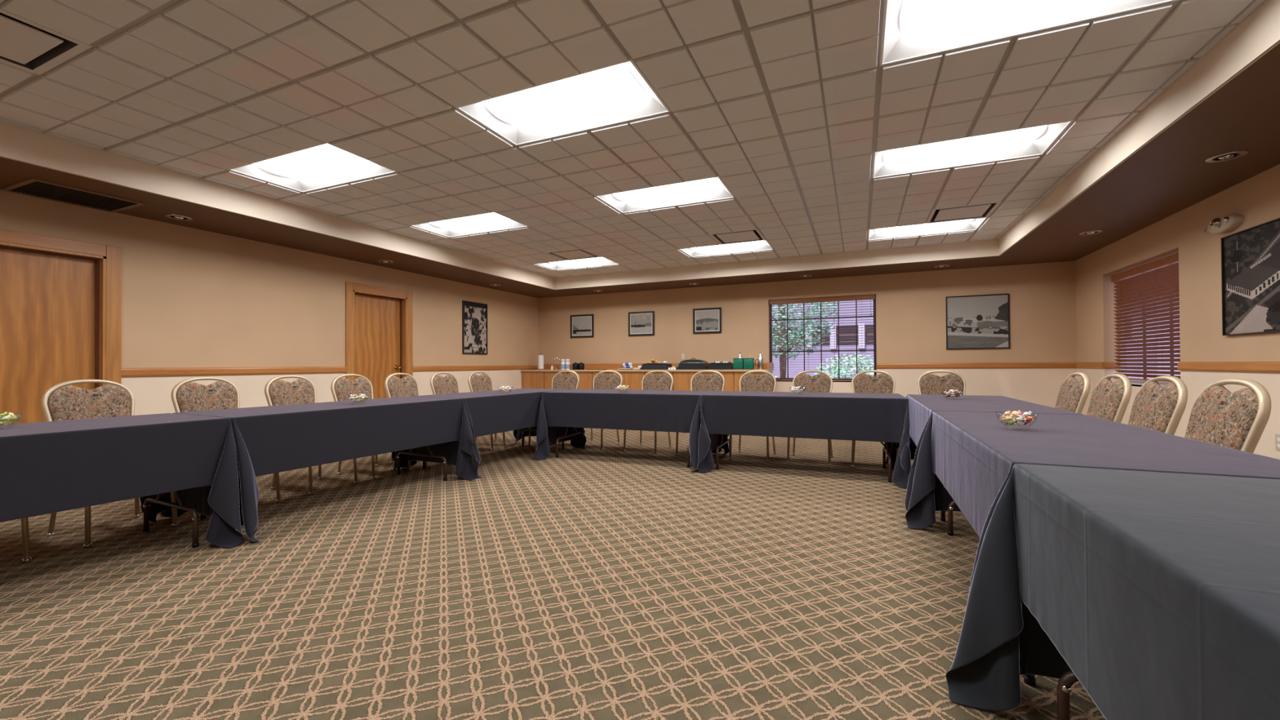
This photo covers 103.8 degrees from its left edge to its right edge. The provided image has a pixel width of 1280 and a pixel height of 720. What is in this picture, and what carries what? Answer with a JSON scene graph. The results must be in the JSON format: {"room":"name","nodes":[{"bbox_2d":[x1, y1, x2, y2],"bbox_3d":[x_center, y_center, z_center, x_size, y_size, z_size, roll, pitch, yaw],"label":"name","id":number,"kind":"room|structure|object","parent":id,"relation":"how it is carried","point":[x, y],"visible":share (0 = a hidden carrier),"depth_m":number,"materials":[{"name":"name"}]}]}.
{"room":"conference room","nodes":[
{"label":"conference room","id":0,"kind":"room"},
{"bbox_2d":[0,189,538,415],"bbox_3d":[-4.576,-0.329,5.025,0.160,2.900,12.270,-1,-1,24],"label":"wall","id":1,"kind":"structure","parent":0,"point":[191,297],"depth_m":5.47,"materials":[{"name":"beige paint"}]},
{"bbox_2d":[0,228,121,424],"bbox_3d":[-4.993,0.048,4.021,0.172,2.132,1.180,-1,-1,24],"label":"door","id":2,"kind":"structure","parent":1,"relation":"in","point":[60,299],"depth_m":4.21,"materials":[{"name":"brown wood"}]},
{"bbox_2d":[120,366,346,377],"bbox_3d":[-4.255,0.121,5.526,0.020,0.085,2.169,-1,-1,24],"label":"trim","id":3,"kind":"structure","parent":1,"relation":"attached to","point":[157,371],"depth_m":5.26,"materials":[{"name":"brown wood"}]},
{"bbox_2d":[345,281,413,398],"bbox_3d":[-3.679,0.057,7.034,0.172,2.152,1.057,-1,-1,24],"label":"door","id":4,"kind":"structure","parent":1,"relation":"in","point":[379,319],"depth_m":7.06,"materials":[{"name":"brown wood"}]},
{"bbox_2d":[462,300,487,354],"bbox_3d":[-2.864,-0.552,8.728,0.022,0.900,0.605,-1,-1,24],"label":"picture","id":5,"kind":"object","parent":1,"relation":"attached to","point":[474,315],"visible":1,"depth_m":8.71,"materials":[{"name":"black paper"}]},
{"bbox_2d":[413,364,537,371],"bbox_3d":[-2.751,0.142,8.975,0.020,0.085,3.244,-1,-1,24],"label":"trim","id":6,"kind":"structure","parent":1,"relation":"attached to","point":[415,368],"depth_m":8.58,"materials":[{"name":"brown wood"}]},
{"bbox_2d":[0,427,1106,719],"bbox_3d":[-0.429,1.105,3.208,9.190,0.050,12.270,-1,-1,24],"label":"floor","id":7,"kind":"structure","parent":0,"point":[589,583],"depth_m":2.26,"materials":[{"name":"carpet"}]},
{"bbox_2d":[21,517,31,563],"bbox_3d":[-3.676,0.609,2.646,0.631,0.971,0.440,-1,-1,23],"label":"chair leg","id":8,"kind":"object","parent":7,"relation":"on","point":[24,522],"visible":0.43,"depth_m":2.71,"materials":[{"name":"beige metal"}]},
{"bbox_2d":[41,379,177,547],"bbox_3d":[-3.428,0.613,3.247,0.631,0.971,0.440,-1,-1,23],"label":"banquet chair","id":9,"kind":"object","parent":7,"relation":"on","point":[63,401],"visible":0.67,"depth_m":3.30,"materials":[{"name":"brown fabric"}]},
{"bbox_2d":[142,490,199,547],"bbox_3d":[-3.224,0.722,2.383,0.762,0.735,1.825,-1,-1,26],"label":"folding table","id":10,"kind":"object","parent":7,"relation":"on","point":[180,505],"visible":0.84,"depth_m":3.02,"materials":[{"name":"brown metal"}]},
{"bbox_2d":[0,413,243,547],"bbox_3d":[-3.228,0.716,2.385,1.114,0.737,1.853,-1,-1,26],"label":"tablecloth","id":11,"kind":"object","parent":10,"relation":"on","point":[47,467],"visible":0.98,"depth_m":2.65,"materials":[{"name":"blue fabric"}]},
{"bbox_2d":[171,377,281,502],"bbox_3d":[-3.158,0.616,3.829,0.631,0.971,0.440,-1,-1,25],"label":"banquet chair","id":12,"kind":"object","parent":7,"relation":"on","point":[187,395],"visible":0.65,"depth_m":3.89,"materials":[{"name":"brown fabric"}]},
{"bbox_2d":[264,375,358,494],"bbox_3d":[-2.898,0.620,4.423,0.631,0.971,0.440,-1,-1,23],"label":"banquet chair","id":13,"kind":"object","parent":7,"relation":"on","point":[277,392],"visible":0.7,"depth_m":4.48,"materials":[{"name":"brown fabric"}]},
{"bbox_2d":[200,445,447,519],"bbox_3d":[-2.403,0.732,4.033,0.762,0.735,1.825,-1,-1,26],"label":"folding table","id":14,"kind":"object","parent":7,"relation":"on","point":[411,453],"visible":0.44,"depth_m":4.67,"materials":[{"name":"brown metal"}]},
{"bbox_2d":[160,396,478,542],"bbox_3d":[-2.394,0.726,4.028,1.157,0.737,1.847,-1,-1,26],"label":"tablecloth","id":15,"kind":"object","parent":14,"relation":"on","point":[270,439],"visible":0.84,"depth_m":3.66,"materials":[{"name":"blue fabric"}]},
{"bbox_2d":[330,373,411,479],"bbox_3d":[-2.672,0.624,4.981,0.631,0.971,0.440,-1,-1,24],"label":"banquet chair","id":16,"kind":"object","parent":7,"relation":"on","point":[341,388],"visible":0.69,"depth_m":5.02,"materials":[{"name":"brown fabric"}]},
{"bbox_2d":[384,373,427,466],"bbox_3d":[-2.424,0.627,5.525,0.631,0.971,0.440,-1,-1,23],"label":"banquet chair","id":17,"kind":"object","parent":7,"relation":"on","point":[406,386],"visible":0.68,"depth_m":5.58,"materials":[{"name":"fabric"}]},
{"bbox_2d":[430,372,493,450],"bbox_3d":[-2.177,0.630,6.116,0.631,0.971,0.440,-1,-1,23],"label":"banquet chair","id":18,"kind":"object","parent":7,"relation":"on","point":[439,384],"visible":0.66,"depth_m":6.17,"materials":[{"name":"fabric"}]},
{"bbox_2d":[422,426,564,468],"bbox_3d":[-1.583,0.741,5.683,0.762,0.735,1.825,-1,-1,26],"label":"folding table","id":19,"kind":"object","parent":7,"relation":"on","point":[533,429],"visible":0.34,"depth_m":6.43,"materials":[{"name":"black metal"}]},
{"bbox_2d":[400,388,586,477],"bbox_3d":[-1.571,0.735,5.678,1.140,0.737,1.844,-1,-1,26],"label":"tablecloth","id":20,"kind":"object","parent":19,"relation":"on","point":[517,410],"visible":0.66,"depth_m":5.23,"materials":[{"name":"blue fabric"}]},
{"bbox_2d":[467,371,525,448],"bbox_3d":[-1.920,0.634,6.692,0.631,0.971,0.440,-1,-1,24],"label":"banquet chair","id":21,"kind":"object","parent":7,"relation":"on","point":[477,383],"visible":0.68,"depth_m":6.74,"materials":[{"name":"fabric"}]},
{"bbox_2d":[528,370,579,447],"bbox_3d":[-1.147,0.630,6.787,0.440,0.971,0.631,-1,-1,24],"label":"banquet chair","id":22,"kind":"object","parent":7,"relation":"on","point":[560,380],"visible":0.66,"depth_m":6.99,"materials":[{"name":"fabric"}]},
{"bbox_2d":[571,370,622,450],"bbox_3d":[-0.540,0.624,6.528,0.440,0.971,0.631,-1,-1,24],"label":"banquet chair","id":23,"kind":"object","parent":7,"relation":"on","point":[602,380],"visible":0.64,"depth_m":6.73,"materials":[{"name":"fabric"}]},
{"bbox_2d":[555,426,689,467],"bbox_3d":[-0.107,0.733,5.694,1.825,0.735,0.762,-1,-1,22],"label":"folding table","id":24,"kind":"object","parent":7,"relation":"on","point":[576,433],"visible":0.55,"depth_m":5.71,"materials":[{"name":"black metal"}]},
{"bbox_2d":[534,388,721,471],"bbox_3d":[-0.103,0.727,5.704,1.847,0.737,1.157,-1,-1,22],"label":"tablecloth","id":25,"kind":"object","parent":24,"relation":"on","point":[662,411],"visible":0.79,"depth_m":5.35,"materials":[{"name":"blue fabric"}]},
{"bbox_2d":[522,371,772,391],"bbox_3d":[-0.044,0.670,9.214,4.758,0.920,0.608,-1,-1,24],"label":"base cabinet","id":26,"kind":"object","parent":7,"relation":"on","point":[531,380],"visible":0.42,"depth_m":8.96,"materials":[{"name":"brown wood"}]},
{"bbox_2d":[520,362,773,371],"bbox_3d":[-0.037,0.138,9.216,4.778,0.145,0.606,-1,-1,24],"label":"countertop","id":27,"kind":"structure","parent":26,"relation":"on","point":[768,366],"depth_m":9.36,"materials":[{"name":"laminate"}]},
{"bbox_2d":[537,353,544,369],"bbox_3d":[-1.964,0.028,9.944,0.150,0.330,0.150,-1,-1,24],"label":"paper towel roll","id":28,"kind":"object","parent":27,"relation":"on","point":[540,357],"visible":1,"depth_m":9.89,"materials":[{"name":"white paper"}]},
{"bbox_2d":[560,359,565,369],"bbox_3d":[-1.491,0.086,9.727,0.092,0.205,0.092,-1,-1,24],"label":"bottle","id":29,"kind":"object","parent":27,"relation":"on","point":[562,361],"visible":1,"depth_m":9.69,"materials":[{"name":"white plastic"}]},
{"bbox_2d":[565,359,569,369],"bbox_3d":[-1.395,0.085,9.685,0.092,0.205,0.092,-1,-1,24],"label":"bottle","id":30,"kind":"object","parent":27,"relation":"on","point":[567,361],"visible":1,"depth_m":9.65,"materials":[{"name":"white plastic"}]},
{"bbox_2d":[572,362,577,369],"bbox_3d":[-1.238,0.115,9.638,0.125,0.142,0.118,-1,-1,24],"label":"canister","id":31,"kind":"object","parent":27,"relation":"on","point":[575,366],"visible":0.97,"depth_m":9.59,"materials":[{"name":"black plastic"}]},
{"bbox_2d":[577,362,584,369],"bbox_3d":[-1.125,0.114,9.589,0.125,0.142,0.118,-1,-1,24],"label":"canister","id":32,"kind":"object","parent":27,"relation":"on","point":[580,366],"visible":1,"depth_m":9.54,"materials":[{"name":"black plastic"}]},
{"bbox_2d":[640,363,672,369],"bbox_3d":[0.307,0.118,9.008,0.520,0.104,0.340,-1,-1,24],"label":"serving tray","id":33,"kind":"object","parent":27,"relation":"on","point":[658,366],"visible":0.92,"depth_m":8.86,"materials":[{"name":"black plastic"}]},
{"bbox_2d":[676,358,709,369],"bbox_3d":[0.944,0.066,8.730,0.520,0.195,0.340,-1,-1,24],"label":"serving tray","id":34,"kind":"object","parent":27,"relation":"on","point":[691,364],"visible":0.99,"depth_m":8.60,"materials":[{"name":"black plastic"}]},
{"bbox_2d":[706,363,733,369],"bbox_3d":[1.393,0.105,8.534,0.420,0.108,0.340,-1,-1,24],"label":"serving tray","id":35,"kind":"object","parent":27,"relation":"on","point":[712,366],"visible":0.8,"depth_m":8.39,"materials":[{"name":"black plastic"}]},
{"bbox_2d":[733,355,743,368],"bbox_3d":[1.633,0.044,8.310,0.164,0.220,0.124,-1,-1,24],"label":"canister","id":36,"kind":"object","parent":27,"relation":"on","point":[738,363],"visible":0.91,"depth_m":8.26,"materials":[{"name":"teal ceramic"}]},
{"bbox_2d":[742,355,754,368],"bbox_3d":[1.789,0.042,8.242,0.164,0.220,0.124,-1,-1,24],"label":"canister","id":37,"kind":"object","parent":27,"relation":"on","point":[748,363],"visible":1,"depth_m":8.19,"materials":[{"name":"teal ceramic"}]},
{"bbox_2d":[755,351,764,369],"bbox_3d":[1.999,0.012,8.366,0.099,0.288,0.127,0,-1,-35],"label":"server","id":38,"kind":"object","parent":27,"relation":"on","point":[760,361],"visible":1,"depth_m":8.32,"materials":[{"name":"silver metal"}]},
{"bbox_2d":[622,370,673,453],"bbox_3d":[0.118,0.618,6.260,0.440,0.971,0.631,-1,-1,25],"label":"banquet chair","id":39,"kind":"object","parent":7,"relation":"on","point":[650,381],"visible":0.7,"depth_m":6.46,"materials":[{"name":"fabric"}]},
{"bbox_2d":[675,370,724,456],"bbox_3d":[0.731,0.612,5.989,0.440,0.971,0.631,-1,-1,25],"label":"banquet chair","id":40,"kind":"object","parent":7,"relation":"on","point":[700,381],"visible":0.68,"depth_m":6.19,"materials":[{"name":"fabric"}]},
{"bbox_2d":[728,370,776,462],"bbox_3d":[1.302,0.607,5.751,0.440,0.971,0.631,-1,-1,23],"label":"banquet chair","id":41,"kind":"object","parent":7,"relation":"on","point":[749,382],"visible":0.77,"depth_m":5.95,"materials":[{"name":"fabric"}]},
{"bbox_2d":[715,434,892,482],"bbox_3d":[1.603,0.717,5.008,1.825,0.735,0.762,-1,-1,22],"label":"folding table","id":42,"kind":"object","parent":7,"relation":"on","point":[886,450],"visible":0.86,"depth_m":4.99,"materials":[{"name":"brown metal"}]},
{"bbox_2d":[697,391,911,488],"bbox_3d":[1.608,0.711,5.021,1.843,0.737,1.140,-1,-1,22],"label":"tablecloth","id":43,"kind":"object","parent":42,"relation":"on","point":[853,416],"visible":0.98,"depth_m":4.64,"materials":[{"name":"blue fabric"}]},
{"bbox_2d":[786,369,833,466],"bbox_3d":[1.872,0.601,5.506,0.440,0.971,0.631,-1,-1,23],"label":"banquet chair","id":44,"kind":"object","parent":7,"relation":"on","point":[820,383],"visible":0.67,"depth_m":5.70,"materials":[{"name":"fabric"}]},
{"bbox_2d":[851,369,898,467],"bbox_3d":[2.451,0.596,5.256,0.440,0.971,0.631,-1,-1,24],"label":"banquet chair","id":45,"kind":"object","parent":7,"relation":"on","point":[864,383],"visible":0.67,"depth_m":5.46,"materials":[{"name":"fabric"}]},
{"bbox_2d":[917,369,965,395],"bbox_3d":[3.042,0.590,4.989,0.440,0.971,0.631,-1,-1,23],"label":"banquet chair","id":46,"kind":"object","parent":7,"relation":"on","point":[930,384],"visible":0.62,"depth_m":5.21,"materials":[{"name":"beige fabric"}]},
{"bbox_2d":[940,511,946,521],"bbox_3d":[2.607,0.701,3.915,0.762,0.735,1.825,-1,-1,24],"label":"folding table","id":47,"kind":"object","parent":7,"relation":"on","point":[943,518],"visible":0.06,"depth_m":3.32,"materials":[{"name":"brown metal"}]},
{"bbox_2d":[889,394,1082,511],"bbox_3d":[2.619,0.695,3.910,1.140,0.737,1.844,-1,-1,24],"label":"tablecloth","id":48,"kind":"object","parent":47,"relation":"on","point":[922,406],"visible":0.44,"depth_m":3.79,"materials":[{"name":"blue fabric"}]},
{"bbox_2d":[947,500,1035,686],"bbox_3d":[1.870,0.691,2.226,0.762,0.735,1.825,-1,-1,24],"label":"folding table","id":49,"kind":"object","parent":7,"relation":"on","point":[1029,679],"visible":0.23,"depth_m":3.04,"materials":[{"name":"brown metal"}]},
{"bbox_2d":[905,410,1279,612],"bbox_3d":[1.874,0.685,2.224,1.114,0.737,1.853,-1,-1,24],"label":"tablecloth","id":50,"kind":"object","parent":49,"relation":"on","point":[968,459],"visible":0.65,"depth_m":2.01,"materials":[{"name":"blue fabric"}]},
{"bbox_2d":[1057,670,1078,719],"bbox_3d":[1.133,0.680,0.536,0.762,0.735,1.825,-1,-1,24],"label":"folding table","id":51,"kind":"object","parent":7,"relation":"on","point":[1068,678],"visible":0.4,"depth_m":1.36,"materials":[{"name":"brown metal"}]},
{"bbox_2d":[946,463,1279,719],"bbox_3d":[1.123,0.674,0.541,1.157,0.737,1.847,-1,-1,24],"label":"tablecloth","id":52,"kind":"object","parent":51,"relation":"on","point":[1159,592],"visible":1,"depth_m":0.98,"materials":[{"name":"grey fabric"}]},
{"bbox_2d":[1054,372,1090,413],"bbox_3d":[3.047,0.580,3.905,0.631,0.971,0.440,-1,-1,23],"label":"banquet chair","id":53,"kind":"object","parent":7,"relation":"on","point":[1073,394],"visible":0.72,"depth_m":3.72,"materials":[{"name":"beige fabric"}]},
{"bbox_2d":[1086,373,1131,422],"bbox_3d":[2.807,0.577,3.355,0.631,0.971,0.440,-1,-1,23],"label":"banquet chair","id":54,"kind":"object","parent":7,"relation":"on","point":[1109,401],"visible":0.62,"depth_m":3.17,"materials":[{"name":"beige fabric"}]},
{"bbox_2d":[1128,375,1187,435],"bbox_3d":[2.579,0.574,2.832,0.631,0.971,0.440,-1,-1,23],"label":"banquet chair","id":55,"kind":"object","parent":7,"relation":"on","point":[1156,407],"visible":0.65,"depth_m":2.65,"materials":[{"name":"fabric"}]},
{"bbox_2d":[1184,378,1271,453],"bbox_3d":[2.356,0.571,2.319,0.631,0.971,0.440,-1,-1,23],"label":"banquet chair","id":56,"kind":"object","parent":7,"relation":"on","point":[1237,420],"visible":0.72,"depth_m":2.15,"materials":[{"name":"fabric"}]},
{"bbox_2d":[0,0,1279,297],"bbox_3d":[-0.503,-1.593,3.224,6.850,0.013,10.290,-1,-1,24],"label":"ceiling","id":57,"kind":"structure","parent":0,"point":[790,104],"depth_m":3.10,"materials":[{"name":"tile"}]},
{"bbox_2d":[0,7,92,75],"bbox_3d":[-3.172,-1.630,2.381,0.610,0.094,0.610,-1,-1,24],"label":"ceiling vent","id":58,"kind":"object","parent":57,"relation":"in","point":[27,45],"visible":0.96,"depth_m":2.54,"materials":[{"name":"beige metal"}]},
{"bbox_2d":[0,177,145,212],"bbox_3d":[-4.583,-1.327,4.080,0.560,0.012,0.640,-1,-1,24],"label":"ceiling vent","id":59,"kind":"object","parent":57,"relation":"in","point":[33,187],"visible":1,"depth_m":4.04,"materials":[{"name":"brown metal"}]},
{"bbox_2d":[164,213,192,220],"bbox_3d":[-4.292,-1.322,4.673,0.194,0.014,0.194,-1,-1,24],"label":"recessed light","id":60,"kind":"object","parent":57,"relation":"in","point":[179,217],"visible":1,"depth_m":4.66,"materials":[{"name":"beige metal"}]},
{"bbox_2d":[228,142,395,192],"bbox_3d":[-2.720,-1.615,4.180,1.220,0.076,0.610,-1,-1,24],"label":"ceiling light","id":61,"kind":"object","parent":57,"relation":"attached to","point":[325,165],"visible":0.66,"depth_m":4.27,"materials":[{"name":"white plastic"}]},
{"bbox_2d":[377,259,393,263],"bbox_3d":[-3.400,-1.310,6.706,0.194,0.014,0.194,-1,-1,24],"label":"recessed light","id":62,"kind":"object","parent":57,"relation":"in","point":[380,260],"visible":1,"depth_m":6.69,"materials":[{"name":"beige plastic"}]},
{"bbox_2d":[411,212,526,237],"bbox_3d":[-1.989,-1.604,5.857,1.220,0.076,0.610,-1,-1,24],"label":"ceiling light","id":63,"kind":"object","parent":57,"relation":"attached to","point":[493,221],"visible":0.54,"depth_m":6.00,"materials":[{"name":"white plastic"}]},
{"bbox_2d":[455,59,670,146],"bbox_3d":[-0.484,-1.636,3.205,1.220,0.076,0.610,-1,-1,24],"label":"ceiling light","id":64,"kind":"object","parent":57,"relation":"attached to","point":[610,95],"visible":0.91,"depth_m":3.26,"materials":[{"name":"white plastic"}]},
{"bbox_2d":[545,248,601,260],"bbox_3d":[-0.978,-1.599,7.413,0.610,0.094,0.610,-1,-1,24],"label":"ceiling vent","id":65,"kind":"object","parent":57,"relation":"in","point":[576,254],"visible":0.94,"depth_m":7.42,"materials":[{"name":"beige metal"}]},
{"bbox_2d":[536,257,617,270],"bbox_3d":[-1.014,-1.591,8.094,1.220,0.076,0.610,-1,-1,24],"label":"ceiling light","id":66,"kind":"object","parent":57,"relation":"attached to","point":[598,261],"visible":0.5,"depth_m":8.29,"materials":[{"name":"white plastic"}]},
{"bbox_2d":[0,40,1279,289],"bbox_3d":[-0.501,-1.374,3.222,6.894,0.024,10.327,-1,-1,24],"label":"trim","id":67,"kind":"structure","parent":57,"relation":"attached to","point":[1278,42],"depth_m":3.78,"materials":[{"name":"beige paint"}]},
{"bbox_2d":[595,176,734,213],"bbox_3d":[0.248,-1.626,4.882,1.220,0.076,0.610,-1,-1,24],"label":"ceiling light","id":68,"kind":"object","parent":57,"relation":"attached to","point":[706,189],"visible":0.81,"depth_m":5.00,"materials":[{"name":"white plastic"}]},
{"bbox_2d":[679,240,773,257],"bbox_3d":[1.223,-1.612,7.119,1.220,0.076,0.610,-1,-1,24],"label":"ceiling light","id":69,"kind":"object","parent":57,"relation":"attached to","point":[719,249],"visible":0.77,"depth_m":7.29,"materials":[{"name":"white plastic"}]},
{"bbox_2d":[708,228,766,244],"bbox_3d":[1.259,-1.621,6.438,0.610,0.094,0.610,-1,-1,24],"label":"ceiling vent","id":70,"kind":"object","parent":57,"relation":"in","point":[751,235],"visible":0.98,"depth_m":6.46,"materials":[{"name":"beige metal"}]},
{"bbox_2d":[867,217,987,239],"bbox_3d":[3.459,-1.634,6.144,1.220,0.076,0.610,-1,-1,24],"label":"ceiling light","id":71,"kind":"object","parent":57,"relation":"attached to","point":[973,224],"visible":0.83,"depth_m":6.29,"materials":[{"name":"white plastic"}]},
{"bbox_2d":[925,200,1002,223],"bbox_3d":[3.495,-1.642,5.463,0.610,0.094,0.610,-1,-1,24],"label":"ceiling vent","id":72,"kind":"object","parent":57,"relation":"in","point":[967,211],"visible":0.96,"depth_m":5.46,"materials":[{"name":"beige metal"}]},
{"bbox_2d":[871,120,1073,178],"bbox_3d":[2.484,-1.648,3.907,1.220,0.076,0.610,-1,-1,24],"label":"ceiling light","id":73,"kind":"object","parent":57,"relation":"attached to","point":[1032,141],"visible":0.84,"depth_m":3.99,"materials":[{"name":"white plastic"}]},
{"bbox_2d":[880,0,1178,66],"bbox_3d":[1.753,-1.658,2.230,1.220,0.076,0.610,-1,-1,24],"label":"ceiling light","id":74,"kind":"object","parent":57,"relation":"attached to","point":[931,27],"visible":1,"depth_m":2.45,"materials":[{"name":"white plastic"}]},
{"bbox_2d":[1079,230,1102,235],"bbox_3d":[4.871,-1.370,5.423,0.194,0.014,0.194,-1,-1,24],"label":"recessed light","id":75,"kind":"object","parent":57,"relation":"in","point":[1094,232],"visible":1,"depth_m":5.40,"materials":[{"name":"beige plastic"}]},
{"bbox_2d":[1204,150,1248,163],"bbox_3d":[4.000,-1.382,3.424,0.194,0.014,0.194,-1,-1,24],"label":"recessed light","id":76,"kind":"object","parent":57,"relation":"in","point":[1228,156],"visible":1,"depth_m":3.41,"materials":[{"name":"beige plastic"}]},
{"bbox_2d":[538,261,1076,408],"bbox_3d":[1.983,-0.335,8.771,8.870,2.900,0.160,-1,-1,24],"label":"wall","id":77,"kind":"structure","parent":0,"point":[911,307],"depth_m":7.85,"materials":[{"name":"beige paint"}]},
{"bbox_2d":[570,314,593,337],"bbox_3d":[-1.161,-0.678,10.043,0.525,0.455,0.025,-1,-1,24],"label":"framed picture","id":78,"kind":"object","parent":77,"relation":"attached to","point":[581,326],"visible":1,"depth_m":10.04,"materials":[{"name":"black paper"}]},
{"bbox_2d":[573,316,591,335],"bbox_3d":[-1.161,-0.678,10.043,0.421,0.351,0.001,-1,-1,24],"label":"print","id":79,"kind":"object","parent":78,"relation":"attached to","point":[581,326],"depth_m":10.04},
{"bbox_2d":[628,311,654,336],"bbox_3d":[0.024,-0.690,9.526,0.530,0.455,0.025,-1,-1,24],"label":"framed picture","id":80,"kind":"object","parent":77,"relation":"attached to","point":[640,323],"visible":1,"depth_m":9.52,"materials":[{"name":"black paper"}]},
{"bbox_2d":[631,314,651,333],"bbox_3d":[0.024,-0.690,9.526,0.426,0.351,0.001,-1,-1,24],"label":"print","id":81,"kind":"object","parent":80,"relation":"attached to","point":[640,323],"depth_m":9.53},
{"bbox_2d":[693,307,721,333],"bbox_3d":[1.206,-0.706,9.011,0.520,0.451,0.025,-1,-1,24],"label":"framed picture","id":82,"kind":"object","parent":77,"relation":"attached to","point":[706,320],"visible":1,"depth_m":9.01,"materials":[{"name":"black"}]},
{"bbox_2d":[696,310,718,330],"bbox_3d":[1.206,-0.706,9.011,0.416,0.347,0.001,-1,-1,24],"label":"print","id":83,"kind":"object","parent":82,"relation":"attached to","point":[705,320],"depth_m":9.01},
{"bbox_2d":[769,294,876,379],"bbox_3d":[3.018,-0.347,8.374,1.666,1.375,0.040,-1,-1,24],"label":"window","id":84,"kind":"structure","parent":77,"relation":"in","point":[874,301],"depth_m":8.36,"materials":[{"name":"grey"}]},
{"bbox_2d":[768,294,875,380],"bbox_3d":[2.984,-0.347,8.295,1.642,1.368,0.080,-1,-1,24],"label":"blind","id":85,"kind":"object","parent":84,"relation":"attached to","point":[864,297],"visible":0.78,"depth_m":8.26,"materials":[{"name":"brown wood"}]},
{"bbox_2d":[876,362,1075,368],"bbox_3d":[4.863,0.083,7.414,2.474,0.085,0.020,-1,-1,24],"label":"trim","id":86,"kind":"structure","parent":77,"relation":"attached to","point":[954,365],"depth_m":7.37,"materials":[{"name":"brown wood"}]},
{"bbox_2d":[945,293,1009,349],"bbox_3d":[4.955,-0.558,7.377,0.787,0.790,0.022,-1,-1,24],"label":"landscape picture","id":87,"kind":"object","parent":77,"relation":"attached to","point":[979,321],"visible":1,"depth_m":7.37,"materials":[{"name":"black paper"}]},
{"bbox_2d":[1075,164,1279,459],"bbox_3d":[3.719,-0.410,1.408,0.200,2.900,12.270,-1,-1,24],"label":"wall","id":88,"kind":"structure","parent":0,"point":[1257,197],"depth_m":4.47,"materials":[{"name":"beige paint"}]},
{"bbox_2d":[1075,362,1104,368],"bbox_3d":[5.840,0.070,6.535,0.020,0.085,0.850,-1,-1,24],"label":"trim","id":89,"kind":"structure","parent":88,"relation":"attached to","point":[1077,365],"depth_m":6.46,"materials":[{"name":"brown wood"}]},
{"bbox_2d":[1103,361,1117,368],"bbox_3d":[5.730,0.067,6.109,0.120,0.085,0.020,-1,-1,24],"label":"trim","id":90,"kind":"structure","parent":88,"relation":"attached to","point":[1107,365],"depth_m":6.11,"materials":[{"name":"brown wood"}]},
{"bbox_2d":[1119,297,1173,385],"bbox_3d":[5.514,-0.394,5.349,0.040,1.315,1.590,-1,-1,24],"label":"window","id":91,"kind":"structure","parent":88,"relation":"in","point":[1131,380],"depth_m":5.58,"materials":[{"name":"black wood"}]},
{"bbox_2d":[1111,253,1180,382],"bbox_3d":[5.428,-0.399,5.365,0.080,1.242,1.530,-1,-1,24],"label":"blind","id":92,"kind":"object","parent":91,"relation":"attached to","point":[1159,278],"visible":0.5,"depth_m":5.36,"materials":[{"name":"brown wood"}]},
{"bbox_2d":[1204,213,1244,233],"bbox_3d":[4.703,-1.097,4.075,0.117,0.130,0.349,-1,-1,24],"label":"emergency light","id":93,"kind":"object","parent":88,"relation":"attached to","point":[1228,223],"visible":1,"depth_m":4.00,"materials":[{"name":"beige plastic"}]},
{"bbox_2d":[1177,361,1279,373],"bbox_3d":[3.133,0.032,0.330,0.020,0.085,9.510,-1,-1,24],"label":"trim","id":94,"kind":"structure","parent":88,"relation":"attached to","point":[1224,366],"depth_m":4.01,"materials":[{"name":"brown wood"}]},
{"bbox_2d":[1221,217,1279,335],"bbox_3d":[4.525,-0.601,3.547,0.030,0.800,1.190,-1,-1,24],"label":"picture","id":95,"kind":"object","parent":88,"relation":"attached to","point":[1251,256],"visible":1,"depth_m":3.81,"materials":[{"name":"black paper"}]},
{"bbox_2d":[1275,433,1279,450],"bbox_3d":[4.563,0.589,3.581,0.008,0.116,0.072,-1,-1,24],"label":"wall outlet","id":96,"kind":"object","parent":88,"relation":"attached to","point":[1277,436],"visible":1,"depth_m":3.59,"materials":[{"name":"beige plastic"}]},
{"label":"outside","id":97,"kind":"structure","parent":0,"visible":0},
{"bbox_3d":[13.219,1.567,25.275,64.000,0.150,39.080,-1,-1,24],"label":"ground","id":98,"kind":"structure","parent":97,"visible":0},
{"bbox_2d":[772,301,839,377],"bbox_3d":[4.360,-0.787,15.521,3.470,4.500,3.441,-1,-1,24],"label":"tree","id":99,"kind":"object","parent":98,"relation":"on","point":[783,358],"visible":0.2,"depth_m":15.21,"materials":[{"name":"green plant"}]},
{"bbox_2d":[811,352,874,378],"bbox_3d":[5.136,0.655,12.166,1.998,1.644,2.033,-1,-1,43],"label":"shrub","id":100,"kind":"object","parent":98,"relation":"on","point":[843,370],"visible":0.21,"depth_m":12.02,"materials":[{"name":"green plant"}]},
{"bbox_2d":[772,298,1156,378],"bbox_3d":[10.183,-1.657,23.389,20.800,6.300,3.400,-1,-1,24],"label":"building","id":101,"kind":"structure","parent":98,"relation":"on","point":[795,366],"depth_m":22.91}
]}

